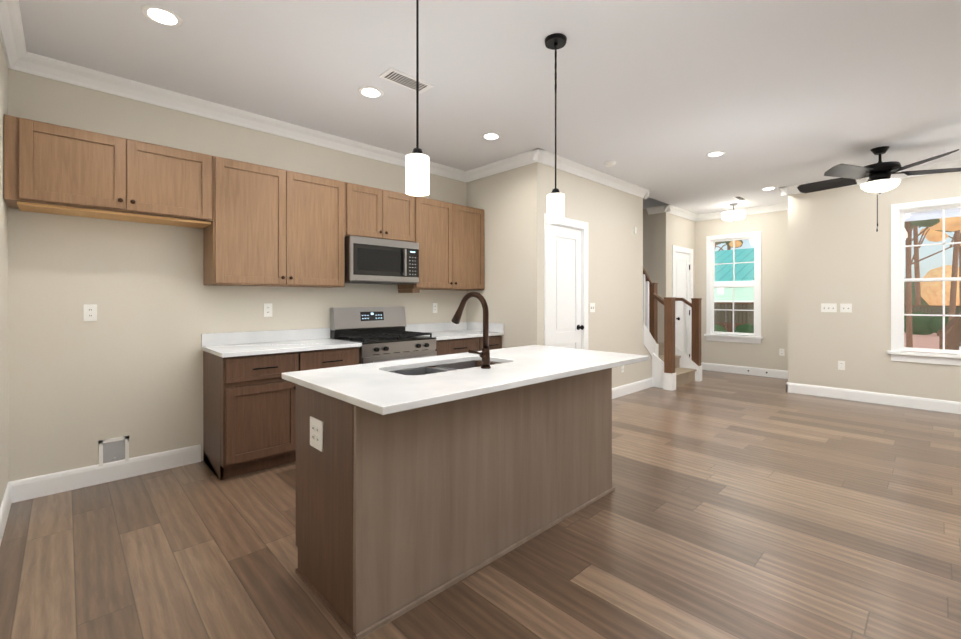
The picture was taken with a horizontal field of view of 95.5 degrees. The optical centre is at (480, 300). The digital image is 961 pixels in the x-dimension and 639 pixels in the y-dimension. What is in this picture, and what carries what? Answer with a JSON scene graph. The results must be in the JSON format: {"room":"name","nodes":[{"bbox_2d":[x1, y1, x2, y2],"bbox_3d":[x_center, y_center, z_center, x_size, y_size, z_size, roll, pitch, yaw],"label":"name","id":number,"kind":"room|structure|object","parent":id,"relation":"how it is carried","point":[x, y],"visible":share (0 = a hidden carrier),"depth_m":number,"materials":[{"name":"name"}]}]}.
{"room":"kitchen","nodes":[
{"label":"kitchen","id":0,"kind":"room"},
{"bbox_2d":[0,38,7,506],"bbox_3d":[-0.829,-0.142,0.406,0.120,2.850,6.370,0,0,-44],"label":"wall","id":1,"kind":"structure","parent":0,"point":[3,307],"depth_m":2.55,"materials":[{"name":"paint"}]},
{"bbox_2d":[0,480,15,544],"bbox_3d":[-0.833,1.216,0.508,0.015,0.135,6.220,0,0,-44],"label":"baseboard","id":2,"kind":"structure","parent":1,"relation":"attached to","point":[9,497],"depth_m":2.56,"materials":[{"name":"white wood"}]},
{"bbox_2d":[0,0,31,71],"bbox_3d":[-0.827,-1.514,0.553,0.085,0.105,6.160,0,0,-44],"label":"crown molding","id":3,"kind":"structure","parent":1,"relation":"attached to","point":[18,57],"depth_m":2.51,"materials":[{"name":"white wood"}]},
{"bbox_2d":[8,68,466,481],"bbox_3d":[0.149,-1.345,5.817,9.000,5.250,0.120,0,0,-44],"label":"wall","id":4,"kind":"structure","parent":0,"point":[129,362],"depth_m":3.17,"materials":[{"name":"paint"}]},
{"bbox_2d":[84,304,96,320],"bbox_3d":[-2.699,0.086,3.018,0.070,0.115,0.008,0,0,-44],"label":"electrical outlet","id":5,"kind":"object","parent":4,"relation":"attached to","point":[90,312],"visible":1,"depth_m":3.02,"materials":[{"name":"plastic"}]},
{"bbox_2d":[16,444,200,501],"bbox_3d":[-2.590,1.214,3.120,1.010,0.135,0.015,0,0,-44],"label":"baseboard","id":6,"kind":"structure","parent":4,"relation":"attached to","point":[42,485],"depth_m":3.06,"materials":[{"name":"white wood"}]},
{"bbox_2d":[4,114,215,227],"bbox_3d":[-2.481,-0.833,2.998,1.059,0.493,0.332,0,0,-44],"label":"upper cabinet","id":7,"kind":"object","parent":4,"relation":"attached to","point":[49,168],"depth_m":2.83,"materials":[{"name":"brown wood"}]},
{"bbox_2d":[99,436,128,466],"bbox_3d":[-2.604,1.086,3.102,0.165,0.210,0.020,0,0,-44],"label":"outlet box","id":8,"kind":"object","parent":4,"relation":"attached to","point":[113,449],"visible":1,"depth_m":3.10,"materials":[{"name":"plastic"}]},
{"bbox_2d":[25,53,467,181],"bbox_3d":[-1.515,-1.517,4.092,3.790,0.105,0.085,0,0,-44],"label":"crown molding","id":9,"kind":"structure","parent":4,"relation":"attached to","point":[42,66],"depth_m":3.46,"materials":[{"name":"white wood"}]},
{"bbox_2d":[264,303,271,316],"bbox_3d":[-1.858,0.086,3.818,0.070,0.115,0.008,0,0,-44],"label":"electrical outlet","id":10,"kind":"object","parent":4,"relation":"attached to","point":[268,310],"visible":1,"depth_m":3.82,"materials":[{"name":"plastic"}]},
{"bbox_2d":[200,156,347,287],"bbox_3d":[-1.718,-0.599,3.724,1.052,0.963,0.332,0,0,-44],"label":"upper cabinet","id":11,"kind":"object","parent":4,"relation":"attached to","point":[263,226],"depth_m":3.55,"materials":[{"name":"brown wood"}]},
{"bbox_2d":[348,183,415,242],"bbox_3d":[-1.062,-0.834,4.348,0.763,0.493,0.332,0,0,-44],"label":"upper cabinet","id":12,"kind":"object","parent":4,"relation":"attached to","point":[377,213],"depth_m":4.21,"materials":[{"name":"brown wood"}]},
{"bbox_2d":[345,236,418,284],"bbox_3d":[-1.024,-0.374,4.309,0.750,0.416,0.442,0,0,-44],"label":"microwave","id":13,"kind":"object","parent":12,"relation":"attached to","point":[378,261],"visible":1,"depth_m":4.14,"materials":[{"name":"silver metal"}]},
{"bbox_2d":[432,303,436,312],"bbox_3d":[-0.531,0.090,5.082,0.070,0.115,0.008,0,0,-44],"label":"electrical outlet","id":14,"kind":"object","parent":4,"relation":"attached to","point":[434,307],"visible":1,"depth_m":5.08,"materials":[{"name":"plastic"}]},
{"bbox_2d":[398,196,484,289],"bbox_3d":[-0.421,-0.600,4.959,1.009,0.964,0.332,0,0,-44],"label":"upper cabinet","id":15,"kind":"object","parent":4,"relation":"attached to","point":[450,237],"depth_m":4.81,"materials":[{"name":"brown wood"}]},
{"bbox_2d":[0,370,960,638],"bbox_3d":[2.349,1.321,3.516,9.150,0.080,6.650,0,0,-44],"label":"floor","id":16,"kind":"structure","parent":0,"point":[736,506],"depth_m":2.26,"materials":[{"name":"brown wood"}]},
{"bbox_2d":[201,338,360,479],"bbox_3d":[-1.622,0.839,3.621,1.046,0.887,0.619,0,0,-44],"label":"base cabinet","id":17,"kind":"object","parent":16,"relation":"on","point":[249,411],"depth_m":3.25,"materials":[{"name":"brown wood"}]},
{"bbox_2d":[330,307,436,363],"bbox_3d":[-0.916,0.676,4.221,0.801,1.210,0.686,0,0,-44],"label":"gas range","id":18,"kind":"object","parent":16,"relation":"on","point":[380,334],"visible":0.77,"depth_m":4.19,"materials":[{"name":"silver metal"}]},
{"bbox_2d":[284,367,614,638],"bbox_3d":[-0.012,0.839,2.533,1.908,0.888,0.673,0,0,-44],"label":"kitchen island","id":19,"kind":"object","parent":16,"relation":"on","point":[421,480],"depth_m":1.96,"materials":[{"name":"brown wood"}]},
{"bbox_2d":[310,416,322,451],"bbox_3d":[-0.717,0.582,1.902,0.008,0.126,0.128,0,0,-44],"label":"outlet","id":20,"kind":"object","parent":19,"relation":"attached to","point":[316,422],"depth_m":1.90,"materials":[{"name":"plastic"}]},
{"bbox_2d":[282,345,648,414],"bbox_3d":[0.055,0.381,2.547,2.009,0.030,0.970,0,0,-44],"label":"island countertop","id":21,"kind":"structure","parent":19,"relation":"on","point":[379,390],"depth_m":2.13,"materials":[{"name":"white stone"}]},
{"bbox_2d":[390,359,501,374],"bbox_3d":[-0.173,0.491,2.502,0.788,0.213,0.358,0,0,-44],"label":"sink","id":22,"kind":"object","parent":21,"relation":"in","point":[457,362],"depth_m":2.63,"materials":[{"name":"silver metal"}]},
{"bbox_2d":[451,291,493,366],"bbox_3d":[-0.090,0.159,2.420,0.150,0.415,0.304,0,0,-44],"label":"faucet","id":23,"kind":"object","parent":21,"relation":"on","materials":[{"name":"brown metal"}]},
{"bbox_2d":[422,334,479,355],"bbox_3d":[-0.441,0.839,4.745,0.608,0.887,0.619,0,0,-44],"label":"base cabinet","id":24,"kind":"object","parent":16,"relation":"on","point":[446,344],"depth_m":4.52,"materials":[{"name":"brown wood"}]},
{"bbox_2d":[448,330,503,350],"bbox_3d":[-0.090,0.838,5.080,0.362,0.887,0.619,0,0,-44],"label":"base cabinet","id":25,"kind":"object","parent":16,"relation":"on","point":[495,340],"depth_m":4.90,"materials":[{"name":"brown wood"}]},
{"bbox_2d":[643,267,701,390],"bbox_3d":[1.850,0.139,6.348,3.255,2.280,1.452,0,0,-44],"label":"staircase","id":26,"kind":"structure","parent":16,"relation":"on","point":[674,366],"depth_m":6.51,"materials":[{"name":"wood"}]},
{"bbox_2d":[19,0,960,214],"bbox_3d":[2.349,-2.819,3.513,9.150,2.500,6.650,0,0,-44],"label":"ceiling","id":27,"kind":"structure","parent":0,"point":[660,99],"depth_m":3.02,"materials":[{"name":"paint"}]},
{"bbox_2d":[141,4,182,26],"bbox_3d":[-1.753,-1.564,2.405,0.190,0.007,0.190,0,0,-44],"label":"recessed light","id":28,"kind":"object","parent":27,"relation":"in","point":[161,15],"visible":1,"depth_m":2.39,"materials":[{"name":"white plastic"}]},
{"bbox_2d":[358,86,383,97],"bbox_3d":[-0.826,-1.565,3.288,0.190,0.007,0.190,0,0,-44],"label":"recessed light","id":29,"kind":"object","parent":27,"relation":"in","point":[370,91],"visible":1,"depth_m":3.27,"materials":[{"name":"white plastic"}]},
{"bbox_2d":[379,67,433,93],"bbox_3d":[-0.526,-1.563,3.118,0.360,0.010,0.160,0,0,-44],"label":"ceiling vent","id":30,"kind":"object","parent":27,"relation":"in","point":[398,77],"visible":0.9,"depth_m":3.10,"materials":[{"name":"grey metal"}]},
{"bbox_2d":[406,0,428,195],"bbox_3d":[-0.279,-1.020,1.931,0.132,1.094,0.132,0,0,-44],"label":"pendant light","id":31,"kind":"object","parent":27,"relation":"hanging from","point":[417,171],"visible":1,"depth_m":1.90,"materials":[{"name":"white glass"}]},
{"bbox_2d":[481,132,500,139],"bbox_3d":[0.102,-1.565,4.170,0.190,0.007,0.190,0,0,-44],"label":"recessed light","id":32,"kind":"object","parent":27,"relation":"in","point":[491,136],"visible":1,"depth_m":4.16,"materials":[{"name":"white plastic"}]},
{"bbox_2d":[545,33,566,222],"bbox_3d":[0.453,-1.021,2.627,0.132,1.094,0.132,0,0,-44],"label":"pendant light","id":33,"kind":"object","parent":27,"relation":"hanging from","point":[555,197],"visible":1,"depth_m":2.60,"materials":[{"name":"white glass"}]},
{"bbox_2d":[604,161,615,166],"bbox_3d":[1.480,-1.553,4.985,0.130,0.034,0.130,0,0,-44],"label":"smoke detector","id":34,"kind":"object","parent":27,"relation":"attached to","point":[610,164],"visible":0.98,"depth_m":4.95,"materials":[{"name":"plastic"}]},
{"bbox_2d":[706,151,725,156],"bbox_3d":[2.519,-1.566,4.677,0.190,0.007,0.190,0,0,-44],"label":"recessed light","id":35,"kind":"object","parent":27,"relation":"in","point":[715,153],"visible":1,"depth_m":4.65,"materials":[{"name":"white plastic"}]},
{"bbox_2d":[721,203,745,220],"bbox_3d":[4.128,-1.429,7.120,0.350,0.284,0.350,0,0,-44],"label":"semi-flush ceiling light","id":36,"kind":"object","parent":27,"relation":"attached to","point":[733,215],"visible":1,"depth_m":7.01,"materials":[{"name":"white glass"}]},
{"bbox_2d":[733,195,747,200],"bbox_3d":[3.983,-1.566,6.692,0.360,0.010,0.120,0,0,-44],"label":"ceiling vent","id":37,"kind":"object","parent":27,"relation":"in","point":[740,197],"visible":1,"depth_m":6.69,"materials":[{"name":"grey metal"}]},
{"bbox_2d":[761,187,776,189],"bbox_3d":[4.047,-1.567,6.131,0.190,0.007,0.190,0,0,-44],"label":"recessed light","id":38,"kind":"object","parent":27,"relation":"in","point":[768,188],"visible":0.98,"depth_m":6.10,"materials":[{"name":"white plastic"}]},
{"bbox_2d":[797,146,960,231],"bbox_3d":[4.135,-1.139,4.557,1.381,0.860,1.379,0,0,-44],"label":"ceiling fan","id":39,"kind":"object","parent":27,"relation":"hanging from","point":[878,174],"visible":1,"depth_m":4.44,"materials":[{"name":"black metal"}]},
{"bbox_2d":[467,165,526,347],"bbox_3d":[0.217,-0.145,5.109,0.120,2.850,1.000,0,0,-44],"label":"wall","id":40,"kind":"structure","parent":0,"point":[512,203],"depth_m":4.95,"materials":[{"name":"paint"}]},
{"bbox_2d":[468,151,527,181],"bbox_3d":[0.219,-1.517,4.958,0.085,0.105,1.020,0,0,-44],"label":"crown molding","id":41,"kind":"structure","parent":40,"relation":"attached to","point":[519,160],"depth_m":4.96,"materials":[{"name":"white wood"}]},
{"bbox_2d":[527,162,651,387],"bbox_3d":[1.598,-0.145,5.638,2.850,2.850,0.100,0,0,-44],"label":"wall","id":42,"kind":"structure","parent":0,"point":[615,253],"depth_m":5.53,"materials":[{"name":"paint"}]},
{"bbox_2d":[544,213,587,349],"bbox_3d":[0.954,0.172,5.024,0.830,2.215,0.136,0,0,-44],"label":"door frame","id":43,"kind":"structure","parent":42,"relation":"attached to","point":[582,226],"depth_m":5.00,"materials":[{"name":"white wood"}]},
{"bbox_2d":[551,225,583,348],"bbox_3d":[0.994,0.217,4.981,0.628,2.104,0.112,0,0,-44],"label":"pantry door","id":44,"kind":"structure","parent":42,"relation":"in","point":[567,327],"depth_m":5.00,"materials":[{"name":"white wood"}]},
{"bbox_2d":[528,148,650,198],"bbox_3d":[1.495,-1.518,5.411,2.560,0.105,0.085,0,0,-44],"label":"crown molding","id":45,"kind":"structure","parent":42,"relation":"attached to","point":[539,155],"depth_m":5.15,"materials":[{"name":"white wood"}]},
{"bbox_2d":[590,303,594,311],"bbox_3d":[1.375,0.090,5.343,0.116,0.115,0.018,0,0,-44],"label":"light switch","id":46,"kind":"object","parent":42,"relation":"attached to","point":[592,307],"visible":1,"depth_m":5.34,"materials":[{"name":"plastic"}]},
{"bbox_2d":[612,378,652,398],"bbox_3d":[1.940,1.212,5.885,1.775,0.135,0.015,0,0,-44],"label":"baseboard","id":47,"kind":"structure","parent":42,"relation":"attached to","point":[633,387],"depth_m":6.01,"materials":[{"name":"white wood"}]},
{"bbox_2d":[643,209,657,324],"bbox_3d":[2.770,-0.147,7.678,0.120,2.850,0.800,0,0,-44],"label":"wall","id":48,"kind":"structure","parent":0,"point":[650,222],"depth_m":7.45,"materials":[{"name":"paint"}]},
{"bbox_2d":[646,205,663,214],"bbox_3d":[2.947,-1.519,7.342,0.085,0.105,0.290,0,0,-44],"label":"crown molding","id":49,"kind":"structure","parent":48,"relation":"attached to","point":[656,209],"depth_m":7.34,"materials":[{"name":"white wood"}]},
{"bbox_2d":[658,212,694,342],"bbox_3d":[3.500,-0.147,7.737,1.260,2.850,0.120,0,0,-44],"label":"wall","id":50,"kind":"structure","parent":0,"point":[663,232],"depth_m":7.35,"materials":[{"name":"paint"}]},
{"bbox_2d":[664,204,699,219],"bbox_3d":[3.508,-1.519,7.602,1.255,0.105,0.085,0,0,-44],"label":"crown molding","id":51,"kind":"structure","parent":50,"relation":"attached to","point":[671,209],"depth_m":7.56,"materials":[{"name":"white wood"}]},
{"bbox_2d":[672,245,692,357],"bbox_3d":[3.536,0.171,7.772,0.890,2.215,0.156,0,0,-44],"label":"door frame","id":52,"kind":"structure","parent":50,"relation":"attached to","point":[679,249],"depth_m":7.96,"materials":[{"name":"white wood"}]},
{"bbox_2d":[675,252,689,356],"bbox_3d":[3.584,0.216,7.723,0.688,2.104,0.112,0,0,-44],"label":"closet door","id":53,"kind":"structure","parent":50,"relation":"in","point":[682,267],"depth_m":7.74,"materials":[{"name":"white wood"}]},
{"bbox_2d":[695,210,787,370],"bbox_3d":[4.303,-0.147,7.894,0.120,2.850,2.600,0,0,-44],"label":"wall","id":54,"kind":"structure","parent":0,"point":[772,227],"depth_m":7.33,"materials":[{"name":"paint"}]},
{"bbox_2d":[704,231,762,343],"bbox_3d":[4.459,-0.217,7.691,0.175,1.901,0.922,0,0,-44],"label":"nook window","id":55,"kind":"structure","parent":54,"relation":"in","point":[733,286],"depth_m":7.68,"materials":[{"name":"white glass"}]},
{"bbox_2d":[692,203,787,220],"bbox_3d":[4.545,-1.519,7.489,0.085,0.105,1.680,0,0,-44],"label":"crown molding","id":56,"kind":"structure","parent":54,"relation":"attached to","point":[775,207],"depth_m":7.38,"materials":[{"name":"white wood"}]},
{"bbox_2d":[701,362,787,378],"bbox_3d":[4.566,1.211,7.510,0.030,0.135,1.680,0,0,-44],"label":"baseboard","id":57,"kind":"structure","parent":54,"relation":"attached to","point":[774,373],"depth_m":7.51,"materials":[{"name":"white wood"}]},
{"bbox_2d":[779,348,784,355],"bbox_3d":[4.932,0.849,7.141,0.008,0.115,0.070,0,0,-44],"label":"outlet","id":58,"kind":"object","parent":54,"relation":"attached to","point":[781,352],"visible":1,"depth_m":7.14,"materials":[{"name":"plastic"}]},
{"bbox_2d":[788,171,960,401],"bbox_3d":[5.588,-0.145,4.804,0.120,2.850,3.650,0,0,-44],"label":"wall","id":59,"kind":"structure","parent":0,"point":[839,249],"depth_m":5.56,"materials":[{"name":"paint"}]},
{"bbox_2d":[821,303,836,311],"bbox_3d":[4.590,0.100,5.752,0.018,0.115,0.162,0,0,-44],"label":"light switch","id":60,"kind":"object","parent":59,"relation":"attached to","point":[828,307],"visible":1,"depth_m":5.75,"materials":[{"name":"plastic"}]},
{"bbox_2d":[838,361,844,369],"bbox_3d":[4.683,0.845,5.662,0.008,0.115,0.070,0,0,-44],"label":"outlet","id":61,"kind":"object","parent":59,"relation":"attached to","point":[841,365],"visible":1,"depth_m":5.66,"materials":[{"name":"plastic"}]},
{"bbox_2d":[840,304,851,312],"bbox_3d":[4.711,0.100,5.625,0.018,0.115,0.116,0,0,-44],"label":"light switch","id":62,"kind":"object","parent":59,"relation":"attached to","point":[845,307],"visible":1,"depth_m":5.62,"materials":[{"name":"plastic"}]},
{"bbox_2d":[779,159,960,195],"bbox_3d":[5.454,-1.517,4.796,0.085,0.105,3.645,0,0,-44],"label":"crown molding","id":63,"kind":"structure","parent":59,"relation":"attached to","point":[788,190],"depth_m":5.17,"materials":[{"name":"white wood"}]},
{"bbox_2d":[786,382,960,413],"bbox_3d":[5.524,1.213,4.775,0.015,0.135,3.635,0,0,-44],"label":"baseboard","id":64,"kind":"structure","parent":59,"relation":"attached to","point":[839,393],"depth_m":5.40,"materials":[{"name":"white wood"}]},
{"bbox_2d":[887,196,960,365],"bbox_3d":[5.337,-0.215,5.027,0.175,1.901,0.942,0,0,-44],"label":"living room window","id":65,"kind":"structure","parent":59,"relation":"in","point":[902,303],"depth_m":5.20,"materials":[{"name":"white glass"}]},
{"bbox_2d":[904,208,960,221],"bbox_3d":[7.271,-1.169,3.697,0.788,0.220,7.328,0,0,-44],"label":"eave","id":66,"kind":"object","parent":59,"relation":"attached to","point":[938,215],"depth_m":5.63},
{"label":"outside","id":67,"kind":"structure","parent":0,"visible":0},
{"bbox_2d":[904,332,960,352],"bbox_3d":[24.756,1.481,37.375,72.300,0.115,80.000,0,0,-44],"label":"ground","id":68,"kind":"structure","parent":67,"point":[930,342],"depth_m":15.38,"materials":[{"name":"brown soil"}]},
{"bbox_2d":[714,248,753,301],"bbox_3d":[10.685,-0.685,27.224,10.680,4.260,16.300,0,0,-44],"label":"house","id":69,"kind":"structure","parent":68,"relation":"on","point":[723,294],"depth_m":20.01,"materials":[{"name":"teal"}]},
{"bbox_2d":[714,216,960,347],"bbox_3d":[28.617,-5.012,40.407,70.178,16.040,51.931,0,0,-44],"label":"trees","id":70,"kind":"object","parent":68,"relation":"on","point":[955,268],"depth_m":18.07,"materials":[{"name":"plant"}]},
{"bbox_2d":[714,302,960,353],"bbox_3d":[11.962,0.762,16.912,21.050,1.380,36.000,0,0,-44],"label":"fence","id":71,"kind":"object","parent":68,"relation":"on","point":[950,338],"depth_m":15.83,"materials":[{"name":"wood"}]}
]}

